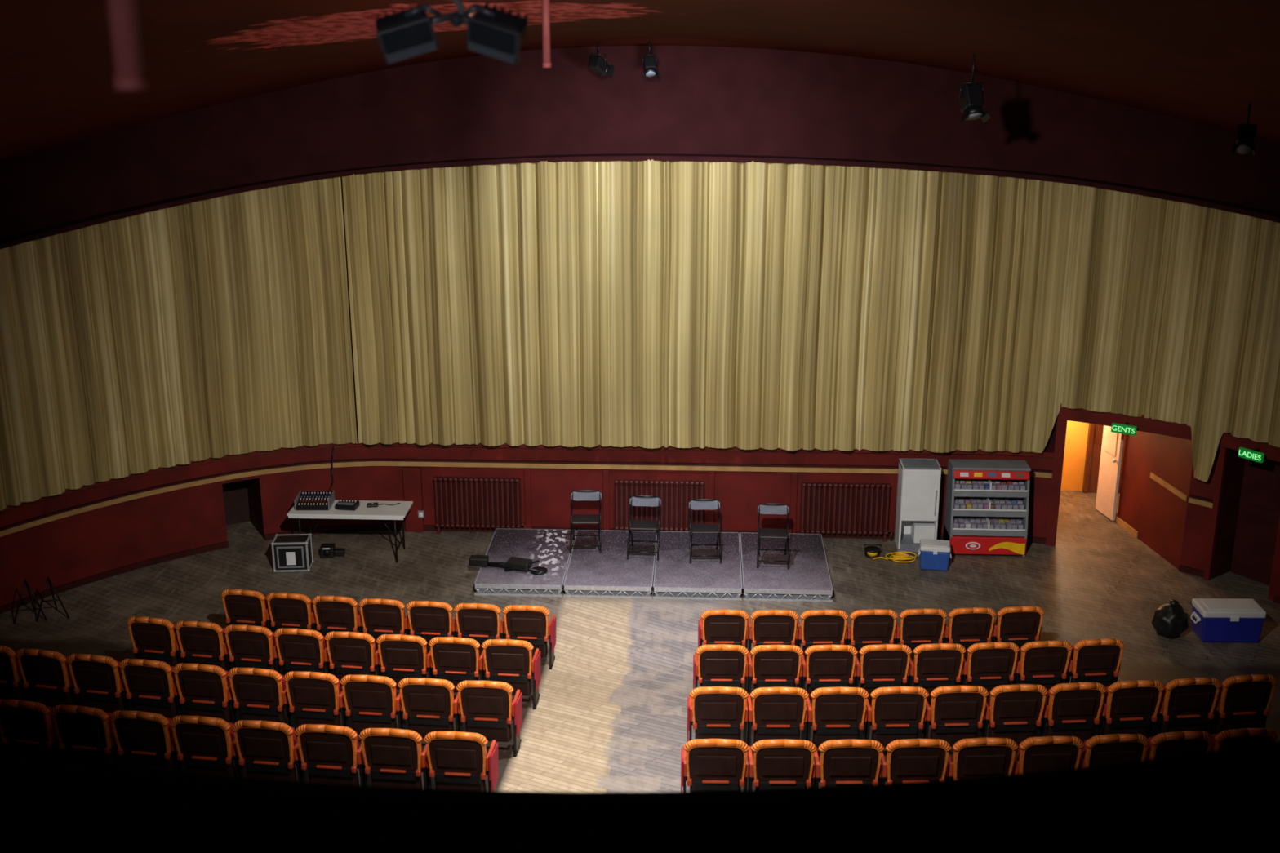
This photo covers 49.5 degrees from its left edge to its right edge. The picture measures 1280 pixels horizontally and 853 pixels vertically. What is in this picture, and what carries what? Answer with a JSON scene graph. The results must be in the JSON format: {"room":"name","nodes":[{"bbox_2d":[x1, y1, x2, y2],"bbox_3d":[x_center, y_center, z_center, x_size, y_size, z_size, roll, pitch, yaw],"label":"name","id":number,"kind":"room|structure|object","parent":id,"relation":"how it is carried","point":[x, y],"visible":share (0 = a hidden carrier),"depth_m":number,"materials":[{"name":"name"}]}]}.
{"room":"auditorium","nodes":[
{"label":"auditorium","id":0,"kind":"room"},
{"bbox_2d":[0,45,1279,606],"bbox_3d":[0.157,-0.688,16.627,20.200,7.280,8.154,1,17,3],"label":"wall","id":1,"kind":"structure","parent":0,"point":[704,100],"depth_m":19.47,"materials":[{"name":"red paint"}]},
{"bbox_2d":[0,177,357,511],"bbox_3d":[-7.755,-0.711,17.235,1.688,4.006,9.353,13,21,36],"label":"stage curtain","id":2,"kind":"object","parent":1,"relation":"hanging from","point":[219,326],"visible":1,"depth_m":19.43,"materials":[{"name":"beige fabric"}]},
{"bbox_2d":[0,440,1053,513],"bbox_3d":[-2.940,0.805,19.305,17.723,0.095,4.898,-7,19,-22],"label":"trim","id":3,"kind":"structure","parent":1,"relation":"attached to","point":[1048,454],"depth_m":20.73,"materials":[{"name":"red paint"}]},
{"bbox_2d":[0,457,1213,537],"bbox_3d":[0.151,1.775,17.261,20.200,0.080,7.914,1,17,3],"label":"trim","id":4,"kind":"structure","parent":1,"relation":"attached to","point":[56,517],"depth_m":20.91,"materials":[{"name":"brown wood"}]},
{"bbox_2d":[0,153,1279,248],"bbox_3d":[0.151,-2.088,16.055,20.200,1.265,7.934,1,17,3],"label":"trim","id":5,"kind":"structure","parent":1,"relation":"attached to","point":[6,242],"depth_m":19.27,"materials":[{"name":"red paint"}]},
{"bbox_2d":[0,524,1279,613],"bbox_3d":[0.151,2.783,17.573,20.200,0.090,7.913,1,17,3],"label":"baseboard","id":6,"kind":"structure","parent":1,"relation":"attached to","point":[65,587],"depth_m":20.99,"materials":[{"name":"red paint"}]},
{"bbox_2d":[342,159,972,453],"bbox_3d":[0.200,-1.726,20.099,8.869,4.250,0.217,1,17,3],"label":"stage curtain","id":7,"kind":"object","parent":1,"relation":"hanging from","point":[648,304],"visible":1,"depth_m":20.06,"materials":[{"name":"beige fabric"}]},
{"bbox_2d":[952,173,1279,481],"bbox_3d":[8.141,-0.585,16.686,2.137,4.090,9.611,-11,20,-32],"label":"stage curtain","id":8,"kind":"object","parent":1,"relation":"hanging from","point":[1076,296],"visible":1,"depth_m":19.38,"materials":[{"name":"beige fabric"}]},
{"bbox_2d":[0,490,1279,792],"bbox_3d":[-0.287,3.085,11.186,21.900,3.290,25.500,1,17,3],"label":"floor","id":9,"kind":"structure","parent":0,"point":[610,715],"depth_m":18.69,"materials":[{"name":"brown wood"}]},
{"bbox_2d":[0,645,27,701],"bbox_3d":[-6.830,2.663,14.919,0.588,0.866,0.405,4,18,12],"label":"seat","id":10,"kind":"object","parent":9,"relation":"on","point":[11,687],"visible":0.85,"depth_m":14.74,"materials":[{"name":"orange wood"}]},
{"bbox_2d":[0,699,62,759],"bbox_3d":[-5.760,2.924,13.235,0.588,0.866,0.405,3,18,10],"label":"seat","id":11,"kind":"object","parent":9,"relation":"on","point":[27,727],"visible":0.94,"depth_m":13.03,"materials":[{"name":"orange wood"}]},
{"bbox_2d":[15,648,78,707],"bbox_3d":[-6.247,2.700,14.799,0.588,0.866,0.405,4,18,11],"label":"seat","id":12,"kind":"object","parent":9,"relation":"on","point":[46,677],"visible":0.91,"depth_m":14.62,"materials":[{"name":"brown plastic"}]},
{"bbox_2d":[49,705,120,765],"bbox_3d":[-5.175,2.956,13.130,0.588,0.866,0.405,3,17,10],"label":"seat","id":13,"kind":"object","parent":9,"relation":"on","point":[84,734],"visible":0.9,"depth_m":12.94,"materials":[{"name":"orange wood"}]},
{"bbox_2d":[66,653,129,713],"bbox_3d":[-5.664,2.735,14.687,0.588,0.866,0.405,3,17,10],"label":"seat","id":14,"kind":"object","parent":9,"relation":"on","point":[98,682],"visible":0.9,"depth_m":14.50,"materials":[{"name":"brown plastic"}]},
{"bbox_2d":[109,710,180,772],"bbox_3d":[-4.588,2.986,13.035,0.588,0.866,0.405,3,17,9],"label":"seat","id":15,"kind":"object","parent":9,"relation":"on","point":[144,740],"visible":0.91,"depth_m":12.84,"materials":[{"name":"orange wood"}]},
{"bbox_2d":[119,658,182,719],"bbox_3d":[-5.078,2.767,14.583,0.588,0.866,0.405,3,17,10],"label":"seat","id":16,"kind":"object","parent":9,"relation":"on","point":[150,686],"visible":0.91,"depth_m":14.40,"materials":[{"name":"orange fabric"}]},
{"bbox_2d":[126,616,182,666],"bbox_3d":[-5.577,2.546,16.140,0.588,0.866,0.405,3,17,10],"label":"seat","id":17,"kind":"object","parent":9,"relation":"on","point":[153,638],"visible":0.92,"depth_m":15.94,"materials":[{"name":"orange fabric"}]},
{"bbox_2d":[174,620,231,671],"bbox_3d":[-4.991,2.578,16.037,0.588,0.866,0.405,3,17,10],"label":"seat","id":18,"kind":"object","parent":9,"relation":"on","point":[199,642],"visible":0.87,"depth_m":15.84,"materials":[{"name":"orange fabric"}]},
{"bbox_2d":[172,662,235,724],"bbox_3d":[-4.492,2.797,14.487,0.588,0.866,0.405,3,17,9],"label":"seat","id":19,"kind":"object","parent":9,"relation":"on","point":[203,690],"visible":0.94,"depth_m":14.30,"materials":[{"name":"orange fabric"}]},
{"bbox_2d":[169,715,240,777],"bbox_3d":[-4.000,3.013,12.947,0.588,0.866,0.405,2,17,8],"label":"seat","id":20,"kind":"object","parent":9,"relation":"on","point":[205,745],"visible":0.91,"depth_m":12.76,"materials":[{"name":"orange fabric"}]},
{"bbox_2d":[220,589,271,631],"bbox_3d":[-4.904,2.389,17.491,0.588,0.866,0.405,3,17,10],"label":"seat","id":21,"kind":"object","parent":9,"relation":"on","point":[242,606],"visible":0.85,"depth_m":17.28,"materials":[{"name":"orange wood"}]},
{"bbox_2d":[223,624,279,673],"bbox_3d":[-4.404,2.608,15.942,0.588,0.866,0.405,3,17,9],"label":"seat","id":22,"kind":"object","parent":9,"relation":"on","point":[248,646],"visible":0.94,"depth_m":15.74,"materials":[{"name":"orange wood"}]},
{"bbox_2d":[227,667,290,726],"bbox_3d":[-3.903,2.824,14.401,0.588,0.866,0.405,2,17,8],"label":"seat","id":23,"kind":"object","parent":9,"relation":"on","point":[257,694],"visible":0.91,"depth_m":14.21,"materials":[{"name":"orange wood"}]},
{"bbox_2d":[231,720,302,782],"bbox_3d":[-3.411,3.037,12.869,0.588,0.866,0.405,2,17,7],"label":"seat","id":24,"kind":"object","parent":9,"relation":"on","point":[266,750],"visible":0.9,"depth_m":12.68,"materials":[{"name":"orange wood"}]},
{"bbox_2d":[266,592,316,632],"bbox_3d":[-4.317,2.419,17.396,0.588,0.866,0.405,3,17,9],"label":"seat","id":25,"kind":"object","parent":9,"relation":"on","point":[286,610],"visible":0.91,"depth_m":17.18,"materials":[{"name":"orange fabric"}]},
{"bbox_2d":[271,533,314,572],"bbox_3d":[-5.013,1.822,20.027,0.530,0.467,0.372,-1,17,-3],"label":"flight case","id":26,"kind":"object","parent":9,"relation":"on","point":[291,553],"visible":1,"depth_m":19.88,"materials":[{"name":"metal"}]},
{"bbox_2d":[273,627,329,684],"bbox_3d":[-3.816,2.635,15.855,0.588,0.866,0.405,2,17,8],"label":"seat","id":27,"kind":"object","parent":9,"relation":"on","point":[302,650],"visible":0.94,"depth_m":15.65,"materials":[{"name":"orange wood"}]},
{"bbox_2d":[283,671,346,739],"bbox_3d":[-3.314,2.848,14.323,0.588,0.866,0.405,2,17,7],"label":"seat","id":28,"kind":"object","parent":9,"relation":"on","point":[314,698],"visible":0.91,"depth_m":14.13,"materials":[{"name":"orange wood"}]},
{"bbox_2d":[294,724,364,786],"bbox_3d":[-2.820,3.058,12.799,0.588,0.866,0.405,2,17,6],"label":"seat","id":29,"kind":"object","parent":9,"relation":"on","point":[330,754],"visible":0.9,"depth_m":12.61,"materials":[{"name":"orange fabric"}]},
{"bbox_2d":[311,595,362,647],"bbox_3d":[-3.729,2.445,17.310,0.588,0.866,0.405,2,17,8],"label":"seat","id":30,"kind":"object","parent":9,"relation":"on","point":[331,613],"visible":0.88,"depth_m":17.10,"materials":[{"name":"orange fabric"}]},
{"bbox_2d":[286,500,413,562],"bbox_3d":[-4.239,1.541,20.447,1.720,0.743,0.621,1,17,3],"label":"folding table","id":31,"kind":"object","parent":9,"relation":"on","point":[383,512],"visible":0.8,"depth_m":20.16,"materials":[{"name":"white plastic"}]},
{"bbox_2d":[324,631,380,687],"bbox_3d":[-3.227,2.659,15.777,0.588,0.866,0.405,2,17,7],"label":"seat","id":32,"kind":"object","parent":9,"relation":"on","point":[348,653],"visible":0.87,"depth_m":15.57,"materials":[{"name":"orange fabric"}]},
{"bbox_2d":[339,675,402,734],"bbox_3d":[-2.723,2.869,14.253,0.588,0.866,0.405,2,17,6],"label":"seat","id":33,"kind":"object","parent":9,"relation":"on","point":[370,701],"visible":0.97,"depth_m":14.07,"materials":[{"name":"orange fabric"}]},
{"bbox_2d":[358,598,408,648],"bbox_3d":[-3.140,2.469,17.233,0.588,0.866,0.405,2,17,7],"label":"seat","id":34,"kind":"object","parent":9,"relation":"on","point":[380,616],"visible":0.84,"depth_m":17.02,"materials":[{"name":"orange wood"}]},
{"bbox_2d":[358,728,428,788],"bbox_3d":[-2.229,3.077,12.738,0.588,0.866,0.405,2,17,5],"label":"seat","id":35,"kind":"object","parent":9,"relation":"on","point":[392,757],"visible":0.92,"depth_m":12.55,"materials":[{"name":"orange fabric"}]},
{"bbox_2d":[376,634,431,689],"bbox_3d":[-2.636,2.680,15.708,0.588,0.866,0.405,2,17,6],"label":"seat","id":36,"kind":"object","parent":9,"relation":"on","point":[401,656],"visible":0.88,"depth_m":15.51,"materials":[{"name":"orange wood"}]},
{"bbox_2d":[397,677,460,737],"bbox_3d":[-2.131,2.888,14.192,0.588,0.866,0.405,2,17,5],"label":"seat","id":37,"kind":"object","parent":9,"relation":"on","point":[427,705],"visible":0.89,"depth_m":14.00,"materials":[{"name":"orange wood"}]},
{"bbox_2d":[405,600,456,652],"bbox_3d":[-2.549,2.491,17.164,0.588,0.866,0.405,2,17,6],"label":"seat","id":38,"kind":"object","parent":9,"relation":"on","point":[427,620],"visible":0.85,"depth_m":16.95,"materials":[{"name":"orange wood"}]},
{"bbox_2d":[428,636,484,693],"bbox_3d":[-2.044,2.699,15.648,0.588,0.866,0.405,2,17,5],"label":"seat","id":39,"kind":"object","parent":9,"relation":"on","point":[454,660],"visible":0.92,"depth_m":15.45,"materials":[{"name":"orange wood"}]},
{"bbox_2d":[423,731,497,791],"bbox_3d":[-1.628,3.092,12.690,0.603,0.866,0.415,1,17,5],"label":"seat","id":40,"kind":"object","parent":9,"relation":"on","point":[455,760],"visible":0.98,"depth_m":12.50,"materials":[{"name":"orange wood"}]},
{"bbox_2d":[453,603,504,654],"bbox_3d":[-1.957,2.509,17.104,0.588,0.866,0.405,2,17,5],"label":"seat","id":41,"kind":"object","parent":9,"relation":"on","point":[479,622],"visible":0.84,"depth_m":16.89,"materials":[{"name":"orange fabric"}]},
{"bbox_2d":[433,475,525,533],"bbox_3d":[-2.453,1.217,21.219,1.392,0.925,0.130,1,17,3],"label":"radiator","id":42,"kind":"object","parent":9,"relation":"on","point":[482,501],"visible":0.99,"depth_m":21.20,"materials":[{"name":"red metal"}]},
{"bbox_2d":[455,680,522,756],"bbox_3d":[-1.531,2.903,14.145,0.603,0.866,0.415,1,17,5],"label":"seat","id":43,"kind":"object","parent":9,"relation":"on","point":[486,708],"visible":0.99,"depth_m":13.97,"materials":[{"name":"orange fabric"}]},
{"bbox_2d":[481,639,540,709],"bbox_3d":[-1.444,2.713,15.600,0.603,0.866,0.415,1,17,5],"label":"seat","id":44,"kind":"object","parent":9,"relation":"on","point":[509,661],"visible":0.95,"depth_m":15.41,"materials":[{"name":"orange fabric"}]},
{"bbox_2d":[502,604,555,669],"bbox_3d":[-1.357,2.524,17.056,0.603,0.866,0.415,1,17,5],"label":"seat","id":45,"kind":"object","parent":9,"relation":"on","point":[530,624],"visible":0.94,"depth_m":16.86,"materials":[{"name":"orange fabric"}]},
{"bbox_2d":[474,528,833,602],"bbox_3d":[0.222,1.977,20.041,4.938,0.171,2.100,1,17,3],"label":"stage platform","id":46,"kind":"object","parent":9,"relation":"on","point":[584,572],"visible":0.97,"depth_m":19.67,"materials":[{"name":"metal"}]},
{"bbox_2d":[569,490,601,553],"bbox_3d":[-0.790,1.390,20.311,0.467,0.786,0.546,0,17,0],"label":"folding chair","id":47,"kind":"object","parent":46,"relation":"on","point":[575,495],"visible":1,"depth_m":20.41,"materials":[{"name":"black metal"}]},
{"bbox_2d":[688,498,721,563],"bbox_3d":[0.934,1.502,19.948,0.467,0.786,0.546,0,17,-1],"label":"folding chair","id":48,"kind":"object","parent":46,"relation":"on","point":[703,504],"visible":1,"depth_m":20.03,"materials":[{"name":"black metal"}]},
{"bbox_2d":[756,503,789,568],"bbox_3d":[1.897,1.557,19.771,0.467,0.786,0.546,1,17,4],"label":"folding chair","id":49,"kind":"object","parent":46,"relation":"on","point":[763,508],"visible":1,"depth_m":19.86,"materials":[{"name":"black metal"}]},
{"bbox_2d":[614,479,704,531],"bbox_3d":[0.324,1.255,21.096,1.432,0.925,0.130,1,17,3],"label":"radiator","id":50,"kind":"object","parent":9,"relation":"on","point":[675,496],"visible":0.74,"depth_m":21.07,"materials":[{"name":"red metal"}]},
{"bbox_2d":[680,738,749,791],"bbox_3d":[0.674,3.129,12.570,0.603,0.866,0.415,0,17,1],"label":"seat","id":51,"kind":"object","parent":9,"relation":"on","point":[710,764],"visible":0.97,"depth_m":12.36,"materials":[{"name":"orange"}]},
{"bbox_2d":[687,686,748,742],"bbox_3d":[0.781,2.940,14.026,0.603,0.866,0.415,0,17,1],"label":"seat","id":52,"kind":"object","parent":9,"relation":"on","point":[715,712],"visible":0.94,"depth_m":13.83,"materials":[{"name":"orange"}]},
{"bbox_2d":[693,644,748,691],"bbox_3d":[0.898,2.750,15.483,0.603,0.866,0.415,0,17,1],"label":"seat","id":53,"kind":"object","parent":9,"relation":"on","point":[717,664],"visible":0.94,"depth_m":15.27,"materials":[{"name":"orange plastic"}]},
{"bbox_2d":[697,609,749,656],"bbox_3d":[1.016,2.560,16.939,0.603,0.866,0.415,0,17,1],"label":"seat","id":54,"kind":"object","parent":9,"relation":"on","point":[729,627],"visible":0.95,"depth_m":16.72,"materials":[{"name":"orange plastic"}]},
{"bbox_2d":[747,609,799,653],"bbox_3d":[1.618,2.564,16.927,0.588,0.866,0.405,0,17,0],"label":"seat","id":55,"kind":"object","parent":9,"relation":"on","point":[767,627],"visible":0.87,"depth_m":16.71,"materials":[{"name":"orange plastic"}]},
{"bbox_2d":[746,644,803,702],"bbox_3d":[1.501,2.754,15.470,0.588,0.866,0.405,0,17,0],"label":"seat","id":56,"kind":"object","parent":9,"relation":"on","point":[770,665],"visible":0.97,"depth_m":15.27,"materials":[{"name":"orange plastic"}]},
{"bbox_2d":[746,686,808,758],"bbox_3d":[1.383,2.944,14.013,0.588,0.866,0.405,0,17,0],"label":"seat","id":57,"kind":"object","parent":9,"relation":"on","point":[779,713],"visible":0.95,"depth_m":13.82,"materials":[{"name":"orange plastic"}]},
{"bbox_2d":[747,739,817,790],"bbox_3d":[1.276,3.134,12.556,0.588,0.866,0.405,0,17,0],"label":"seat","id":58,"kind":"object","parent":9,"relation":"on","point":[775,764],"visible":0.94,"depth_m":12.34,"materials":[{"name":"orange plastic"}]},
{"bbox_2d":[796,609,848,661],"bbox_3d":[2.213,2.563,16.929,0.588,0.866,0.405,0,17,-1],"label":"seat","id":59,"kind":"object","parent":9,"relation":"on","point":[819,627],"visible":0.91,"depth_m":16.71,"materials":[{"name":"orange plastic"}]},
{"bbox_2d":[800,644,857,700],"bbox_3d":[2.095,2.753,15.471,0.588,0.866,0.405,0,17,-1],"label":"seat","id":60,"kind":"object","parent":9,"relation":"on","point":[827,665],"visible":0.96,"depth_m":15.27,"materials":[{"name":"orange plastic"}]},
{"bbox_2d":[805,686,869,747],"bbox_3d":[1.978,2.944,14.013,0.588,0.866,0.405,0,17,0],"label":"seat","id":61,"kind":"object","parent":9,"relation":"on","point":[839,713],"visible":0.94,"depth_m":13.82,"materials":[{"name":"orange plastic"}]},
{"bbox_2d":[799,481,892,542],"bbox_3d":[3.126,1.294,20.972,1.402,0.925,0.130,1,17,3],"label":"radiator","id":62,"kind":"object","parent":9,"relation":"on","point":[850,507],"visible":1,"depth_m":20.95,"materials":[{"name":"red metal"}]},
{"bbox_2d":[813,739,884,787],"bbox_3d":[1.871,3.134,12.555,0.588,0.866,0.405,0,17,0],"label":"seat","id":63,"kind":"object","parent":9,"relation":"on","point":[843,762],"visible":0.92,"depth_m":12.34,"materials":[{"name":"orange plastic"}]},
{"bbox_2d":[845,608,897,661],"bbox_3d":[2.808,2.560,16.939,0.588,0.866,0.405,0,17,-1],"label":"seat","id":64,"kind":"object","parent":9,"relation":"on","point":[873,626],"visible":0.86,"depth_m":16.72,"materials":[{"name":"orange wood"}]},
{"bbox_2d":[854,644,911,700],"bbox_3d":[2.690,2.751,15.480,0.588,0.866,0.405,0,17,-1],"label":"seat","id":65,"kind":"object","parent":9,"relation":"on","point":[882,665],"visible":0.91,"depth_m":15.28,"materials":[{"name":"orange plastic"}]},
{"bbox_2d":[865,686,928,747],"bbox_3d":[2.573,2.941,14.022,0.588,0.866,0.405,0,17,-1],"label":"seat","id":66,"kind":"object","parent":9,"relation":"on","point":[896,713],"visible":0.94,"depth_m":13.83,"materials":[{"name":"orange plastic"}]},
{"bbox_2d":[880,738,951,784],"bbox_3d":[2.466,3.131,12.563,0.588,0.866,0.405,0,17,-1],"label":"seat","id":67,"kind":"object","parent":9,"relation":"on","point":[911,760],"visible":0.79,"depth_m":12.34,"materials":[{"name":"orange wood"}]},
{"bbox_2d":[893,457,941,552],"bbox_3d":[4.134,1.182,20.665,0.560,1.320,0.495,1,17,3],"label":"fridge","id":68,"kind":"object","parent":9,"relation":"on","point":[918,484],"visible":0.89,"depth_m":20.46,"materials":[{"name":"white metal"}]},
{"bbox_2d":[894,608,947,660],"bbox_3d":[3.402,2.554,16.958,0.588,0.866,0.405,-1,17,-2],"label":"seat","id":69,"kind":"object","parent":9,"relation":"on","point":[917,627],"visible":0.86,"depth_m":16.75,"materials":[{"name":"orange wood"}]},
{"bbox_2d":[917,538,951,571],"bbox_3d":[4.258,1.858,20.065,0.482,0.376,0.339,3,17,9],"label":"box","id":70,"kind":"object","parent":9,"relation":"on","point":[935,554],"visible":1,"depth_m":19.93,"materials":[{"name":"blue plastic"}]},
{"bbox_2d":[907,643,965,699],"bbox_3d":[3.285,2.745,15.499,0.588,0.866,0.405,-1,17,-2],"label":"seat","id":71,"kind":"object","parent":9,"relation":"on","point":[935,665],"visible":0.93,"depth_m":15.29,"materials":[{"name":"orange wood"}]},
{"bbox_2d":[924,685,988,746],"bbox_3d":[3.168,2.936,14.040,0.588,0.866,0.405,-1,17,-2],"label":"seat","id":72,"kind":"object","parent":9,"relation":"on","point":[955,713],"visible":0.9,"depth_m":13.85,"materials":[{"name":"orange wood"}]},
{"bbox_2d":[943,607,995,659],"bbox_3d":[3.997,2.546,16.986,0.588,0.866,0.405,-1,17,-3],"label":"seat","id":73,"kind":"object","parent":9,"relation":"on","point":[966,627],"visible":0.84,"depth_m":16.77,"materials":[{"name":"orange plastic"}]},
{"bbox_2d":[946,737,1017,779],"bbox_3d":[3.061,3.126,12.581,0.588,0.866,0.405,-1,17,-2],"label":"seat","id":74,"kind":"object","parent":9,"relation":"on","point":[975,757],"visible":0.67,"depth_m":12.34,"materials":[{"name":"orange wood"}]},
{"bbox_2d":[942,458,1031,556],"bbox_3d":[5.141,1.199,20.568,1.120,1.345,0.577,1,17,3],"label":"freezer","id":75,"kind":"object","parent":9,"relation":"on","point":[986,511],"visible":1,"depth_m":20.41,"materials":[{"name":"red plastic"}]},
{"bbox_2d":[960,642,1019,697],"bbox_3d":[3.880,2.736,15.526,0.588,0.866,0.405,-1,17,-3],"label":"seat","id":76,"kind":"object","parent":9,"relation":"on","point":[988,665],"visible":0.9,"depth_m":15.32,"materials":[{"name":"orange plastic"}]},
{"bbox_2d":[982,684,1048,745],"bbox_3d":[3.763,2.927,14.066,0.588,0.866,0.405,-1,17,-3],"label":"seat","id":77,"kind":"object","parent":9,"relation":"on","point":[1015,713],"visible":0.91,"depth_m":13.88,"materials":[{"name":"orange plastic"}]},
{"bbox_2d":[991,606,1044,657],"bbox_3d":[4.591,2.534,17.023,0.588,0.866,0.405,-1,17,-4],"label":"seat","id":78,"kind":"object","parent":9,"relation":"on","point":[1018,625],"visible":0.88,"depth_m":16.81,"materials":[{"name":"orange plastic"}]},
{"bbox_2d":[1013,640,1072,696],"bbox_3d":[4.474,2.725,15.562,0.588,0.866,0.405,-1,17,-4],"label":"seat","id":79,"kind":"object","parent":9,"relation":"on","point":[1045,664],"visible":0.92,"depth_m":15.36,"materials":[{"name":"orange plastic"}]},
{"bbox_2d":[1013,736,1084,773],"bbox_3d":[3.655,3.118,12.606,0.588,0.866,0.405,-1,17,-3],"label":"seat","id":80,"kind":"object","parent":9,"relation":"on","point":[1044,753],"visible":0.52,"depth_m":12.36,"materials":[{"name":"orange plastic"}]},
{"bbox_2d":[1040,682,1106,742],"bbox_3d":[4.357,2.917,14.101,0.588,0.866,0.405,-1,17,-4],"label":"seat","id":81,"kind":"object","parent":9,"relation":"on","point":[1074,708],"visible":0.9,"depth_m":13.91,"materials":[{"name":"orange plastic"}]},
{"bbox_2d":[1066,639,1124,688],"bbox_3d":[5.067,2.712,15.606,0.588,0.866,0.405,-1,17,-5],"label":"seat","id":82,"kind":"object","parent":9,"relation":"on","point":[1091,660],"visible":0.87,"depth_m":15.40,"materials":[{"name":"orange plastic"}]},
{"bbox_2d":[1079,733,1149,767],"bbox_3d":[4.250,3.107,12.641,0.588,0.866,0.405,-1,17,-4],"label":"seat","id":83,"kind":"object","parent":9,"relation":"on","point":[1104,749],"visible":0.43,"depth_m":12.39,"materials":[{"name":"orange plastic"}]},
{"bbox_2d":[1097,680,1164,738],"bbox_3d":[4.950,2.903,14.145,0.588,0.866,0.405,-1,17,-5],"label":"seat","id":84,"kind":"object","parent":9,"relation":"on","point":[1128,707],"visible":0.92,"depth_m":13.96,"materials":[{"name":"orange plastic"}]},
{"bbox_2d":[1151,599,1188,639],"bbox_3d":[6.860,2.467,17.930,0.446,0.482,0.434,1,17,3],"label":"bag","id":85,"kind":"object","parent":9,"relation":"on","point":[1170,620],"visible":1,"depth_m":17.82,"materials":[{"name":"black plastic"}]},
{"bbox_2d":[1144,731,1213,759],"bbox_3d":[4.843,3.094,12.684,0.588,0.866,0.405,-1,17,-5],"label":"seat","id":86,"kind":"object","parent":9,"relation":"on","point":[1180,743],"visible":0.41,"depth_m":12.43,"materials":[{"name":"orange plastic"}]},
{"bbox_2d":[1154,677,1221,737],"bbox_3d":[5.543,2.887,14.197,0.588,0.866,0.405,-2,17,-5],"label":"seat","id":87,"kind":"object","parent":9,"relation":"on","point":[1186,704],"visible":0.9,"depth_m":14.01,"materials":[{"name":"orange plastic"}]},
{"bbox_2d":[1190,598,1266,642],"bbox_3d":[7.556,2.498,17.860,0.878,0.455,0.442,0,17,1],"label":"box","id":88,"kind":"object","parent":9,"relation":"on","point":[1213,620],"visible":1,"depth_m":17.69,"materials":[{"name":"blue plastic"}]},
{"bbox_2d":[1209,674,1277,734],"bbox_3d":[6.135,2.868,14.258,0.588,0.866,0.405,-2,17,-6],"label":"seat","id":89,"kind":"object","parent":9,"relation":"on","point":[1244,701],"visible":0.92,"depth_m":14.07,"materials":[{"name":"orange plastic"}]},
{"bbox_2d":[1209,728,1277,751],"bbox_3d":[5.436,3.078,12.736,0.588,0.866,0.405,-2,17,-5],"label":"seat","id":90,"kind":"object","parent":9,"relation":"on","point":[1228,739],"visible":0.27,"depth_m":12.46,"materials":[{"name":"orange plastic"}]},
{"bbox_2d":[0,0,1279,159],"bbox_3d":[-0.322,-1.538,8.971,21.900,4.522,24.000,1,17,3],"label":"ceiling","id":91,"kind":"structure","parent":0,"point":[1205,62],"depth_m":12.73,"materials":[{"name":"red paint"}]},
{"bbox_2d":[106,0,146,90],"bbox_3d":[-1.036,-1.074,2.705,0.110,0.812,0.112,1,17,3],"label":"ceiling pipe","id":92,"kind":"object","parent":91,"relation":"hanging from","point":[129,75],"depth_m":2.78,"materials":[{"name":"metal"}]},
{"bbox_2d":[375,0,528,64],"bbox_3d":[-0.709,-1.702,5.160,0.574,0.687,0.196,1,17,3],"label":"floodlight","id":93,"kind":"object","parent":91,"relation":"attached to","point":[410,33],"visible":1,"depth_m":5.19,"materials":[{"name":"grey paint"}]},
{"bbox_2d":[958,54,991,124],"bbox_3d":[3.698,-3.740,15.396,0.295,0.738,0.357,-4,18,-14],"label":"lantern","id":94,"kind":"object","parent":91,"relation":"hanging from","point":[971,96],"visible":1,"depth_m":15.37,"materials":[{"name":"black metal"}]},
{"bbox_2d":[1060,420,1192,569],"bbox_3d":[7.357,0.588,21.367,2.400,2.040,3.485,1,17,3],"label":"wall","id":95,"kind":"structure","parent":0,"point":[1158,516],"depth_m":20.75,"materials":[{"name":"red paint"}]},
{"bbox_2d":[1082,423,1126,493],"bbox_3d":[7.809,0.135,22.848,0.840,2.030,0.090,1,17,3],"label":"door frame","id":96,"kind":"structure","parent":95,"relation":"in","point":[1095,436],"depth_m":22.95,"materials":[{"name":"brown wood"}]},
{"bbox_2d":[1095,425,1124,520],"bbox_3d":[7.378,0.469,21.817,0.114,1.960,0.560,-3,17,-10],"label":"door","id":97,"kind":"structure","parent":95,"relation":"in","point":[1112,446],"depth_m":21.84,"materials":[{"name":"paint"}]},
{"bbox_2d":[1210,448,1245,579],"bbox_3d":[8.562,1.253,19.219,0.500,2.040,0.859,-13,21,-35],"label":"wall","id":98,"kind":"structure","parent":0,"point":[1235,465],"depth_m":19.56,"materials":[{"name":"red paint"}]},
{"bbox_2d":[1045,404,1279,580],"bbox_3d":[7.453,0.998,19.705,3.298,2.240,0.378,14,22,38],"label":"trim","id":99,"kind":"structure","parent":98,"relation":"attached to","point":[1175,429],"depth_m":19.66,"materials":[{"name":"red paint"}]},
{"bbox_2d":[1230,457,1279,585],"bbox_3d":[8.704,1.232,19.320,0.110,2.000,0.800,-13,21,-35],"label":"door","id":100,"kind":"structure","parent":98,"relation":"in","point":[1259,511],"depth_m":19.43,"materials":[{"name":"red paint"}]},
{"bbox_3d":[-0.658,2.442,1.495,20.200,1.550,6.150,1,17,3],"label":"floor","id":101,"kind":"structure","parent":0,"visible":0},
{"bbox_2d":[0,741,1279,852],"bbox_3d":[-0.484,1.638,5.158,19.800,1.220,1.352,1,17,3],"label":"parapet","id":102,"kind":"object","parent":101,"relation":"attached to","point":[1224,801],"visible":1,"depth_m":4.49,"materials":[{"name":"paint"}]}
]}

